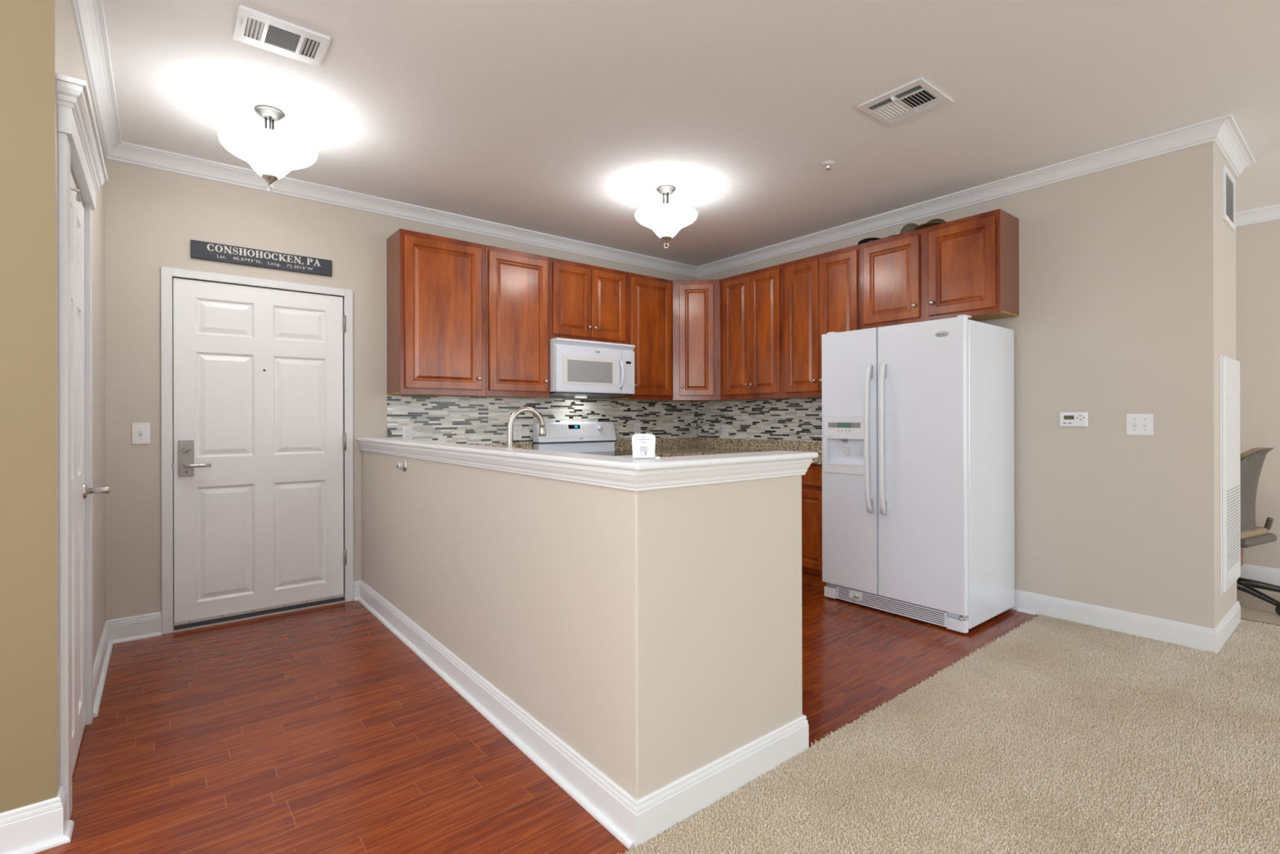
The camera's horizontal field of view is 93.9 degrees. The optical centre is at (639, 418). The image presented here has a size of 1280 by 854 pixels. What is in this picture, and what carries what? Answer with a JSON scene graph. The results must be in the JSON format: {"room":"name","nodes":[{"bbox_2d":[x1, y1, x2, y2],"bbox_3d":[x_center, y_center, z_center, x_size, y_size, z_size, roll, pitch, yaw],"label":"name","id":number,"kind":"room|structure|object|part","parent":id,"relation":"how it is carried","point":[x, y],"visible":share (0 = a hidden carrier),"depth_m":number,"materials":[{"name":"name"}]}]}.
{"room":"apartment kitchen","nodes":[
{"label":"apartment kitchen","id":0,"kind":"room"},
{"bbox_2d":[0,0,57,813],"bbox_3d":[-2.852,-0.145,0.966,2.755,2.805,0.120,0,0,-39],"label":"wall","id":1,"kind":"structure","parent":0,"point":[28,393],"depth_m":1.74,"materials":[{"name":"brown paint"}]},
{"bbox_2d":[0,785,74,853],"bbox_3d":[-2.810,1.192,0.943,2.787,0.130,0.100,0,0,-39],"label":"baseboard","id":2,"kind":"structure","parent":1,"relation":"attached to","point":[31,828],"depth_m":1.74,"materials":[{"name":"white paint"}]},
{"bbox_2d":[54,0,105,794],"bbox_3d":[-2.413,-0.146,2.526,0.120,2.805,2.001,0,0,-39],"label":"wall","id":3,"kind":"structure","parent":0,"point":[68,60],"depth_m":2.80,"materials":[{"name":"beige paint"}]},
{"bbox_2d":[57,105,95,820],"bbox_3d":[-2.080,0.143,2.144,0.141,2.225,0.868,0,0,-39],"label":"trim","id":4,"kind":"structure","parent":3,"relation":"attached to","point":[71,153],"depth_m":1.87,"materials":[{"name":"white paint"}]},
{"bbox_2d":[56,73,107,191],"bbox_3d":[-2.026,-1.000,2.189,0.067,0.081,0.940,0,0,-39],"label":"trim","id":5,"kind":"structure","parent":3,"relation":"attached to","point":[73,93],"depth_m":1.99,"materials":[{"name":"white paint"}]},
{"bbox_2d":[70,171,110,775],"bbox_3d":[-2.039,0.191,2.192,0.114,2.105,0.682,0,0,-39],"label":"door","id":6,"kind":"structure","parent":3,"relation":"in","point":[79,490],"depth_m":2.24,"materials":[{"name":"white paint"}]},
{"bbox_3d":[-2.072,0.191,2.170,0.035,2.105,0.675,0,0,-39],"label":"panel","id":7,"kind":"part","parent":6,"relation":"part of","materials":[{"name":"white paint"}]},
{"bbox_3d":[-2.198,0.291,2.435,0.059,0.029,0.029,0,0,-39],"label":"knob","id":8,"kind":"part","parent":6,"relation":"part of","materials":[{"name":"silver metal"}]},
{"bbox_2d":[93,621,112,717],"bbox_3d":[-2.635,1.192,2.929,0.032,0.130,1.060,0,0,-39],"label":"baseboard","id":9,"kind":"structure","parent":3,"relation":"attached to","point":[100,665],"depth_m":2.88,"materials":[{"name":"white paint"}]},
{"bbox_2d":[104,158,697,620],"bbox_3d":[-1.343,-0.149,4.760,5.054,2.805,0.150,0,0,-39],"label":"wall","id":10,"kind":"structure","parent":0,"point":[153,216],"depth_m":3.54,"materials":[{"name":"beige paint"}]},
{"bbox_2d":[105,611,161,644],"bbox_3d":[-2.883,1.192,3.408,0.244,0.130,0.032,0,0,-39],"label":"baseboard","id":11,"kind":"structure","parent":10,"relation":"attached to","point":[147,625],"depth_m":3.41,"materials":[{"name":"white paint"}]},
{"bbox_2d":[132,422,150,444],"bbox_3d":[-2.864,0.084,3.432,0.080,0.122,0.020,0,0,-39],"label":"light switch","id":12,"kind":"object","parent":10,"relation":"attached to","point":[140,431],"visible":1,"depth_m":3.44,"materials":[{"name":"white plastic"}]},
{"bbox_2d":[160,266,353,634],"bbox_3d":[-2.409,0.183,3.838,1.035,2.146,0.076,0,0,-39],"label":"trim","id":13,"kind":"structure","parent":10,"relation":"attached to","point":[167,273],"depth_m":3.56,"materials":[{"name":"white paint"}]},
{"bbox_2d":[173,600,345,632],"bbox_3d":[-2.420,1.252,3.855,0.930,0.009,0.112,0,0,-39],"label":"threshold","id":14,"kind":"object","parent":10,"relation":"attached to","point":[344,601],"depth_m":3.78,"materials":[{"name":"grey"}]},
{"bbox_2d":[172,277,346,630],"bbox_3d":[-2.385,0.205,3.811,0.942,2.084,0.121,0,0,-39],"label":"door","id":15,"kind":"structure","parent":10,"relation":"in","point":[260,437],"depth_m":3.79,"materials":[{"name":"white paint"}]},
{"bbox_3d":[-2.706,0.234,3.567,0.074,0.214,0.016,0,0,-39],"label":"lock plate","id":16,"kind":"part","parent":15,"relation":"part of","materials":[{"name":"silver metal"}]},
{"bbox_3d":[-2.641,0.277,3.569,0.132,0.027,0.062,0,0,-39],"label":"lever handle","id":17,"kind":"part","parent":15,"relation":"part of","materials":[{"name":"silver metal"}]},
{"bbox_2d":[191,239,332,276],"bbox_3d":[-2.388,-1.019,3.815,0.764,0.106,0.021,0,0,-39],"label":"wall sign","id":18,"kind":"object","parent":10,"relation":"attached to","point":[201,250],"visible":1,"depth_m":3.79,"materials":[{"name":"grey paint"}]},
{"bbox_2d":[402,425,413,439],"bbox_3d":[-1.696,0.109,4.366,0.074,0.120,0.010,0,0,-39],"label":"wall outlet","id":19,"kind":"object","parent":10,"relation":"attached to","point":[407,430],"visible":0.91,"depth_m":4.36,"materials":[{"name":"white plastic"}]},
{"bbox_2d":[386,228,485,396],"bbox_3d":[-1.465,-0.730,4.340,0.614,1.119,0.352,0,0,-39],"label":"upper cabinet","id":20,"kind":"object","parent":10,"relation":"attached to","point":[436,285],"visible":1,"depth_m":4.20,"materials":[{"name":"brown wood"}]},
{"bbox_2d":[471,244,550,397],"bbox_3d":[-1.013,-0.731,4.702,0.541,1.119,0.352,0,0,-39],"label":"upper cabinet","id":21,"kind":"object","parent":10,"relation":"attached to","point":[517,282],"visible":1,"depth_m":4.58,"materials":[{"name":"brown wood"}]},
{"bbox_2d":[513,425,521,439],"bbox_3d":[-1.007,0.115,4.917,0.074,0.120,0.010,0,0,-39],"label":"wall outlet","id":22,"kind":"object","parent":10,"relation":"attached to","point":[517,428],"visible":1,"depth_m":4.91,"materials":[{"name":"white plastic"}]},
{"bbox_2d":[386,395,697,444],"bbox_3d":[-0.604,0.017,5.248,3.092,0.379,0.002,0,0,-39],"label":"backsplash","id":23,"kind":"structure","parent":10,"relation":"attached to","point":[450,420],"depth_m":4.87,"materials":[{"name":"tile"}]},
{"bbox_2d":[549,257,629,344],"bbox_3d":[-0.488,-0.967,5.123,0.801,0.650,0.352,0,0,-39],"label":"upper cabinet","id":24,"kind":"object","parent":10,"relation":"attached to","point":[588,302],"visible":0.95,"depth_m":4.97,"materials":[{"name":"brown wood"}]},
{"bbox_3d":[-0.552,-0.967,4.892,0.365,0.572,0.019,0,0,-39],"label":"door","id":25,"kind":"part","parent":24,"relation":"part of","materials":[{"name":"brown wood"}]},
{"bbox_2d":[549,337,635,398],"bbox_3d":[-0.458,-0.412,5.083,0.792,0.458,0.433,0,0,-39],"label":"microwave","id":26,"kind":"object","parent":24,"relation":"attached to","point":[578,368],"visible":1,"depth_m":4.92,"materials":[{"name":"white plastic"}]},
{"bbox_3d":[-0.411,-0.401,4.921,0.654,0.372,0.024,0,0,-39],"label":"door","id":27,"kind":"part","parent":26,"relation":"part of","materials":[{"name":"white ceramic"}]},
{"bbox_2d":[554,337,635,351],"bbox_3d":[-0.358,-0.616,4.959,0.786,0.048,0.036,0,0,-39],"label":"vent hood","id":28,"kind":"object","parent":26,"relation":"attached to","point":[558,342],"depth_m":4.92,"materials":[{"name":"white metal"}]},
{"bbox_3d":[-0.157,-0.382,5.082,0.058,0.258,0.023,0,0,40],"label":"handle","id":29,"kind":"part","parent":26,"relation":"part of","materials":[{"name":"white plastic"}]},
{"bbox_3d":[-0.103,-0.402,5.168,0.129,0.372,0.024,0,0,-39],"label":"control panel","id":30,"kind":"part","parent":26,"relation":"part of","materials":[{"name":"white plastic"}]},
{"bbox_3d":[-0.267,-0.967,5.120,0.354,0.572,0.019,0,0,-39],"label":"door","id":31,"kind":"part","parent":24,"relation":"part of","materials":[{"name":"brown wood"}]},
{"bbox_2d":[634,422,640,434],"bbox_3d":[-0.022,0.100,5.705,0.074,0.120,0.010,0,0,-39],"label":"wall outlet","id":32,"kind":"object","parent":10,"relation":"attached to","point":[637,425],"visible":0.88,"depth_m":5.70,"materials":[{"name":"white plastic"}]},
{"bbox_2d":[609,272,672,400],"bbox_3d":[0.025,-0.734,5.534,0.509,1.119,0.352,0,0,-39],"label":"upper cabinet","id":33,"kind":"object","parent":10,"relation":"attached to","point":[651,298],"visible":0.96,"depth_m":5.41,"materials":[{"name":"brown wood"}]},
{"bbox_3d":[0.101,-0.734,5.440,0.509,1.119,0.019,0,0,-39],"label":"frame","id":34,"kind":"part","parent":33,"relation":"part of","materials":[{"name":"brown wood"}]},
{"bbox_3d":[0.106,-0.735,5.418,0.470,1.039,0.019,0,0,-39],"label":"door","id":35,"kind":"part","parent":33,"relation":"part of","materials":[{"name":"brown wood"}]},
{"bbox_2d":[70,0,1255,278],"bbox_3d":[0.374,-1.510,3.490,5.443,0.092,3.984,0,0,-39],"label":"trim","id":36,"kind":"structure","parent":10,"relation":"attached to","point":[1224,131],"depth_m":3.75,"materials":[{"name":"white paint"}]},
{"bbox_2d":[656,279,732,401],"bbox_3d":[0.550,-0.735,5.782,0.616,1.119,0.620,0,0,-39],"label":"upper cabinet","id":37,"kind":"object","parent":10,"relation":"attached to","point":[696,304],"visible":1,"depth_m":5.55,"materials":[{"name":"brown wood"}]},
{"bbox_3d":[0.528,-0.735,5.577,0.442,1.119,0.019,0,0,7],"label":"frame","id":38,"kind":"part","parent":37,"relation":"part of","materials":[{"name":"brown wood"}]},
{"bbox_3d":[0.525,-0.736,5.557,0.318,1.039,0.019,0,0,7],"label":"door","id":39,"kind":"part","parent":37,"relation":"part of","materials":[{"name":"brown wood"}]},
{"bbox_2d":[361,450,802,799],"bbox_3d":[-0.667,0.701,3.218,0.800,1.101,3.100,0,0,-39],"label":"wall","id":40,"kind":"structure","parent":0,"point":[657,634],"depth_m":2.07,"materials":[{"name":"beige paint"}]},
{"bbox_2d":[396,459,406,471],"bbox_3d":[-1.364,0.269,3.413,0.044,0.066,0.066,0,0,-39],"label":"door stop","id":41,"kind":"object","parent":40,"relation":"attached to","point":[402,465],"visible":1,"depth_m":3.40,"materials":[{"name":"silver metal"}]},
{"bbox_2d":[353,579,808,848],"bbox_3d":[-0.676,1.187,3.200,0.868,0.130,3.115,0,0,-39],"label":"baseboard","id":42,"kind":"structure","parent":40,"relation":"attached to","point":[632,821],"depth_m":2.07,"materials":[{"name":"white paint"}]},
{"bbox_2d":[356,440,812,491],"bbox_3d":[-0.660,0.183,3.208,0.852,0.064,3.126,0,0,-39],"label":"trim","id":43,"kind":"structure","parent":40,"relation":"attached to","point":[617,478],"depth_m":2.05,"materials":[{"name":"white paint"}]},
{"bbox_2d":[355,437,817,471],"bbox_3d":[-0.652,0.140,3.199,0.870,0.022,3.150,0,0,-39],"label":"countertop","id":44,"kind":"structure","parent":40,"relation":"attached to","point":[590,460],"depth_m":2.06,"materials":[{"name":"white paint"}]},
{"bbox_2d":[631,433,660,458],"bbox_3d":[0.019,0.086,1.893,0.090,0.080,0.039,0,0,0],"label":"sensor","id":45,"kind":"object","parent":44,"relation":"on","point":[643,445],"visible":1,"depth_m":1.87,"materials":[{"name":"white plastic"}]},
{"bbox_2d":[33,582,1279,853],"bbox_3d":[1.028,1.270,1.480,9.650,0.054,8.230,0,0,-39],"label":"floor","id":46,"kind":"structure","parent":0,"point":[318,730],"depth_m":2.26,"materials":[{"name":"brown wood"}]},
{"bbox_2d":[533,422,656,457],"bbox_3d":[-0.381,0.628,4.989,0.804,1.205,0.668,0,0,-39],"label":"range","id":47,"kind":"object","parent":46,"relation":"on","point":[584,437],"visible":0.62,"depth_m":5.15,"materials":[{"name":"white metal"}]},
{"bbox_3d":[-0.555,0.111,5.205,0.792,0.169,0.115,0,0,-39],"label":"control panel","id":48,"kind":"part","parent":47,"relation":"part of","materials":[{"name":"white metal"}]},
{"bbox_3d":[-0.532,0.099,5.183,0.698,0.111,0.032,0,0,-39],"label":"trim","id":49,"kind":"part","parent":47,"relation":"part of","materials":[{"name":"white plastic"}]},
{"bbox_3d":[-0.357,0.081,5.311,0.048,0.050,0.039,0,0,-39],"label":"knob","id":50,"kind":"part","parent":47,"relation":"part of","materials":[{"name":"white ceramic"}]},
{"bbox_2d":[580,451,656,457],"bbox_3d":[-0.382,0.304,4.989,0.804,0.023,0.668,0,0,-39],"label":"countertop","id":51,"kind":"structure","parent":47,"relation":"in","point":[624,454],"depth_m":5.02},
{"bbox_2d":[801,463,826,588],"bbox_3d":[0.963,0.788,5.229,0.638,0.918,1.963,0,0,-39],"label":"base cabinet","id":52,"kind":"object","parent":46,"relation":"on","point":[811,482],"visible":0.02,"depth_m":4.40,"materials":[{"name":"brown wood"}]},
{"bbox_2d":[614,437,822,464],"bbox_3d":[0.780,0.261,5.087,1.130,0.137,1.988,0,0,-39],"label":"countertop","id":53,"kind":"structure","parent":52,"relation":"on","point":[681,446],"depth_m":5.57,"materials":[{"name":"stone"}]},
{"bbox_3d":[1.196,0.419,4.483,0.019,0.145,0.465,0,0,-39],"label":"drawer","id":54,"kind":"part","parent":52,"relation":"part of","materials":[{"name":"brown wood"}]},
{"bbox_3d":[1.197,0.814,4.483,0.019,0.575,0.465,0,0,-39],"label":"door","id":55,"kind":"part","parent":52,"relation":"part of","materials":[{"name":"brown wood"}]},
{"bbox_2d":[822,314,1014,633],"bbox_3d":[1.823,0.322,4.006,0.785,1.847,0.957,0,0,-39],"label":"refrigerator","id":56,"kind":"object","parent":46,"relation":"on","point":[918,464],"visible":1,"depth_m":3.71,"materials":[{"name":"white metal"}]},
{"bbox_3d":[1.412,0.272,4.029,0.040,1.724,0.408,0,0,-39],"label":"door","id":57,"kind":"part","parent":56,"relation":"part of","materials":[{"name":"white metal"}]},
{"bbox_3d":[1.472,0.127,3.860,0.054,0.955,0.035,0,0,-39],"label":"handle","id":58,"kind":"part","parent":56,"relation":"part of","materials":[{"name":"white plastic"}]},
{"bbox_3d":[1.493,0.562,3.874,0.031,0.085,0.026,0,0,-39],"label":"handle mount","id":59,"kind":"part","parent":56,"relation":"part of","materials":[{"name":"grey plastic"}]},
{"bbox_3d":[1.533,0.127,3.784,0.054,0.955,0.035,0,0,-39],"label":"handle","id":60,"kind":"part","parent":56,"relation":"part of","materials":[{"name":"white plastic"}]},
{"bbox_3d":[1.552,0.561,3.800,0.031,0.085,0.026,0,0,-39],"label":"handle mount","id":61,"kind":"part","parent":56,"relation":"part of","materials":[{"name":"grey plastic"}]},
{"bbox_3d":[1.713,0.272,3.654,0.040,1.724,0.544,0,0,-39],"label":"door","id":62,"kind":"part","parent":56,"relation":"part of","materials":[{"name":"white metal"}]},
{"bbox_2d":[617,613,1279,853],"bbox_3d":[2.413,1.235,2.714,5.681,0.011,1.546,0,0,-39],"label":"carpet","id":63,"kind":"structure","parent":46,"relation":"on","point":[1237,661],"depth_m":2.19,"materials":[{"name":"beige carpet"}]},
{"bbox_2d":[1236,587,1279,625],"bbox_3d":[3.816,1.224,4.494,1.190,0.003,2.150,0,0,-39],"label":"chair mat","id":64,"kind":"object","parent":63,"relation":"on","point":[1254,608],"visible":0.02,"depth_m":3.87,"materials":[{"name":"beige"}]},
{"bbox_2d":[1236,447,1279,615],"bbox_3d":[4.002,0.706,4.145,0.857,1.032,0.842,0,0,-27],"label":"office chair","id":65,"kind":"object","parent":64,"relation":"on","point":[1251,461],"visible":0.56,"depth_m":3.96,"materials":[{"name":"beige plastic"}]},
{"bbox_3d":[3.803,0.694,3.995,0.057,0.248,0.339,0,0,-36],"label":"armrest","id":66,"kind":"part","parent":65,"relation":"part of","materials":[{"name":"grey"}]},
{"bbox_3d":[4.006,0.767,4.165,0.430,0.055,0.420,0,0,-27],"label":"seat","id":67,"kind":"part","parent":65,"relation":"part of","materials":[{"name":"beige fabric"}]},
{"bbox_3d":[4.226,1.129,4.042,0.404,0.103,0.064,0,0,23],"label":"leg","id":68,"kind":"part","parent":65,"relation":"part of","materials":[{"name":"black plastic"}]},
{"bbox_3d":[4.005,1.129,3.911,0.064,0.103,0.404,0,0,5],"label":"leg","id":69,"kind":"part","parent":65,"relation":"part of","materials":[{"name":"black plastic"}]},
{"bbox_3d":[4.262,0.693,4.226,0.057,0.248,0.339,0,0,-17],"label":"armrest","id":70,"kind":"part","parent":65,"relation":"part of","materials":[{"name":"grey plastic"}]},
{"bbox_3d":[-0.473,0.792,3.503,1.193,0.918,2.863,0,0,-39],"label":"base cabinet","id":71,"kind":"object","parent":46,"relation":"on","visible":0},
{"bbox_2d":[469,442,532,449],"bbox_3d":[-0.479,0.264,3.496,1.210,0.137,2.898,0,0,-39],"label":"countertop","id":72,"kind":"structure","parent":71,"relation":"on","point":[516,445],"depth_m":4.90,"materials":[{"name":"stone"}]},
{"bbox_2d":[506,406,546,448],"bbox_3d":[-0.581,0.119,2.939,0.222,0.358,0.131,0,0,-39],"label":"faucet","id":73,"kind":"object","parent":72,"relation":"on","point":[542,432],"visible":0.61,"depth_m":2.88,"materials":[{"name":"silver metal"}]},
{"bbox_2d":[102,0,1279,266],"bbox_3d":[1.021,-1.608,1.480,9.650,0.100,8.230,0,0,-39],"label":"ceiling","id":74,"kind":"structure","parent":0,"point":[564,118],"depth_m":2.89,"materials":[{"name":"white paint"}]},
{"bbox_2d":[218,104,317,191],"bbox_3d":[-1.868,-1.349,3.017,0.424,0.402,0.424,0,0,-39],"label":"ceiling light","id":75,"kind":"object","parent":74,"relation":"hanging from","point":[272,153],"visible":1,"depth_m":2.94,"materials":[{"name":"white glass"}]},
{"bbox_3d":[-1.885,-1.385,3.014,0.011,0.270,0.012,0,0,-39],"label":"rod","id":76,"kind":"part","parent":75,"relation":"part of","materials":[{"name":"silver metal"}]},
{"bbox_3d":[-1.867,-1.294,3.017,0.424,0.158,0.424,0,0,-39],"label":"lamp shade","id":77,"kind":"part","parent":75,"relation":"part of","materials":[{"name":"white glass"}]},
{"bbox_3d":[-1.857,-1.385,3.003,0.011,0.270,0.012,0,0,-39],"label":"rod","id":78,"kind":"part","parent":75,"relation":"part of","materials":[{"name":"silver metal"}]},
{"bbox_3d":[-1.861,-1.385,3.033,0.011,0.270,0.012,0,0,-39],"label":"rod","id":79,"kind":"part","parent":75,"relation":"part of","materials":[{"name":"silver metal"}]},
{"bbox_2d":[232,4,331,66],"bbox_3d":[-1.452,-1.538,2.427,0.313,0.026,0.240,0,0,-39],"label":"ceiling vent","id":80,"kind":"object","parent":74,"relation":"in","point":[254,28],"visible":1,"depth_m":2.42,"materials":[{"name":"white metal"}]},
{"bbox_2d":[635,184,697,248],"bbox_3d":[0.178,-1.355,4.043,0.424,0.402,0.424,0,0,-39],"label":"ceiling light","id":81,"kind":"object","parent":74,"relation":"hanging from","point":[667,220],"visible":1,"depth_m":3.96,"materials":[{"name":"white glass"}]},
{"bbox_3d":[0.178,-1.300,4.043,0.424,0.158,0.424,0,0,-39],"label":"lamp shade","id":82,"kind":"part","parent":81,"relation":"part of","materials":[{"name":"white glass"}]},
{"bbox_2d":[822,160,834,170],"bbox_3d":[1.147,-1.539,3.643,0.072,0.038,0.072,0,0,-39],"label":"sprinkler","id":83,"kind":"object","parent":74,"relation":"attached to","point":[828,163],"visible":1,"depth_m":3.63,"materials":[{"name":"white paint"}]},
{"bbox_2d":[857,76,953,127],"bbox_3d":[1.307,-1.544,2.948,0.328,0.028,0.321,0,0,-39],"label":"ceiling vent","id":84,"kind":"object","parent":74,"relation":"in","point":[916,98],"visible":1,"depth_m":2.94,"materials":[{"name":"white metal"}]},
{"bbox_2d":[697,141,1236,628],"bbox_3d":[2.118,-0.158,4.933,0.766,2.805,3.906,0,0,-39],"label":"wall","id":85,"kind":"structure","parent":0,"point":[1127,272],"depth_m":3.48,"materials":[{"name":"beige paint"}]},
{"bbox_2d":[722,424,728,436],"bbox_3d":[0.840,0.113,5.899,0.010,0.120,0.074,0,0,-39],"label":"wall outlet","id":86,"kind":"object","parent":85,"relation":"attached to","point":[725,427],"visible":1,"depth_m":5.89,"materials":[{"name":"white plastic"}]},
{"bbox_2d":[697,397,822,441],"bbox_3d":[1.235,0.012,5.416,0.002,0.379,2.033,0,0,-39],"label":"backsplash","id":87,"kind":"structure","parent":85,"relation":"attached to","point":[793,419],"depth_m":5.53,"materials":[{"name":"tile"}]},
{"bbox_2d":[720,263,803,399],"bbox_3d":[1.068,-0.736,5.347,0.352,1.119,0.700,0,0,-39],"label":"upper cabinet","id":88,"kind":"object","parent":85,"relation":"attached to","point":[751,302],"visible":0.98,"depth_m":5.22,"materials":[{"name":"brown wood"}]},
{"bbox_3d":[0.866,-0.737,5.375,0.019,1.039,0.316,0,0,-39],"label":"door","id":89,"kind":"part","parent":88,"relation":"part of","materials":[{"name":"brown wood"}]},
{"bbox_3d":[1.067,-0.737,5.124,0.019,1.039,0.320,0,0,-39],"label":"door","id":90,"kind":"part","parent":88,"relation":"part of","materials":[{"name":"brown wood"}]},
{"bbox_2d":[782,244,860,397],"bbox_3d":[1.511,-0.738,4.793,0.352,1.119,0.715,0,0,-39],"label":"upper cabinet","id":91,"kind":"object","parent":85,"relation":"attached to","point":[821,292],"visible":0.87,"depth_m":4.73,"materials":[{"name":"brown wood"}]},
{"bbox_3d":[1.305,-0.738,4.826,0.019,1.039,0.322,0,0,-39],"label":"door","id":92,"kind":"part","parent":91,"relation":"part of","materials":[{"name":"brown wood"}]},
{"bbox_3d":[1.512,-0.739,4.568,0.019,1.039,0.329,0,0,-39],"label":"door","id":93,"kind":"part","parent":91,"relation":"part of","materials":[{"name":"brown wood"}]},
{"bbox_2d":[857,208,1018,329],"bbox_3d":[2.001,-1.022,4.158,0.380,0.723,1.003,0,0,-39],"label":"upper cabinet","id":94,"kind":"object","parent":85,"relation":"attached to","point":[969,265],"depth_m":3.95,"materials":[{"name":"brown wood"}]},
{"bbox_3d":[1.711,-1.318,4.413,0.186,0.049,0.179,0,0,-12],"label":"cap","id":95,"kind":"part","parent":94,"relation":"part of","materials":[{"name":"brown wood"}]},
{"bbox_3d":[1.775,-0.976,4.238,0.019,0.566,0.413,0,0,-39],"label":"door","id":96,"kind":"part","parent":94,"relation":"part of","materials":[{"name":"brown wood"}]},
{"bbox_3d":[1.887,-1.335,4.263,0.225,0.095,0.226,0,0,-39],"label":"cap","id":97,"kind":"part","parent":94,"relation":"part of","materials":[{"name":"brown wood"}]},
{"bbox_3d":[1.917,-1.341,4.234,0.160,0.084,0.144,0,0,-39],"label":"crown","id":98,"kind":"part","parent":94,"relation":"part of","materials":[{"name":"fabric"}]},
{"bbox_3d":[1.998,-1.329,4.081,0.239,0.081,0.229,0,0,-39],"label":"cap","id":99,"kind":"part","parent":94,"relation":"part of","materials":[{"name":"brown wood"}]},
{"bbox_3d":[2.027,-1.334,4.104,0.164,0.070,0.164,0,0,-39],"label":"crown","id":100,"kind":"part","parent":94,"relation":"part of","materials":[{"name":"brown wood"}]},
{"bbox_3d":[2.072,-0.976,3.867,0.019,0.566,0.410,0,0,-39],"label":"door","id":101,"kind":"part","parent":94,"relation":"part of","materials":[{"name":"brown wood"}]},
{"bbox_2d":[1059,411,1088,426],"bbox_3d":[2.643,0.002,3.644,0.027,0.092,0.146,0,0,-39],"label":"thermostat","id":102,"kind":"object","parent":85,"relation":"attached to","point":[1067,419],"visible":1,"depth_m":3.63,"materials":[{"name":"white plastic"}]},
{"bbox_2d":[1126,413,1153,435],"bbox_3d":[2.841,0.032,3.401,0.020,0.122,0.120,0,0,-39],"label":"light switch","id":103,"kind":"object","parent":85,"relation":"attached to","point":[1136,424],"visible":1,"depth_m":3.40,"materials":[{"name":"white plastic"}]},
{"bbox_2d":[1009,564,1279,653],"bbox_3d":[3.901,1.175,3.748,2.128,0.130,7.980,0,0,-39],"label":"baseboard","id":104,"kind":"structure","parent":85,"relation":"attached to","point":[1205,638],"depth_m":3.49,"materials":[{"name":"white paint"}]},
{"bbox_2d":[1222,164,1235,231],"bbox_3d":[3.410,-1.271,3.461,0.365,0.305,0.010,0,0,-39],"label":"air vent","id":105,"kind":"object","parent":85,"relation":"in","point":[1228,181],"visible":1,"depth_m":3.45,"materials":[{"name":"white metal"}]},
{"bbox_2d":[1219,355,1240,595],"bbox_3d":[3.410,0.310,3.450,0.565,1.322,0.020,0,0,-39],"label":"access panel","id":106,"kind":"object","parent":85,"relation":"attached to","point":[1229,368],"visible":1,"depth_m":3.37,"materials":[{"name":"white paint"}]},
{"bbox_2d":[1235,218,1279,568],"bbox_3d":[5.074,-0.166,4.062,0.100,2.805,7.000,0,0,-39],"label":"wall","id":107,"kind":"structure","parent":0,"point":[1258,244],"depth_m":4.49,"materials":[{"name":"beige paint"}]},
{"bbox_2d":[1235,204,1279,226],"bbox_3d":[4.543,-1.521,3.576,1.330,0.092,6.900,0,0,-39],"label":"trim","id":108,"kind":"structure","parent":107,"relation":"attached to","point":[1268,213],"depth_m":4.48,"materials":[{"name":"white paint"}]}
]}

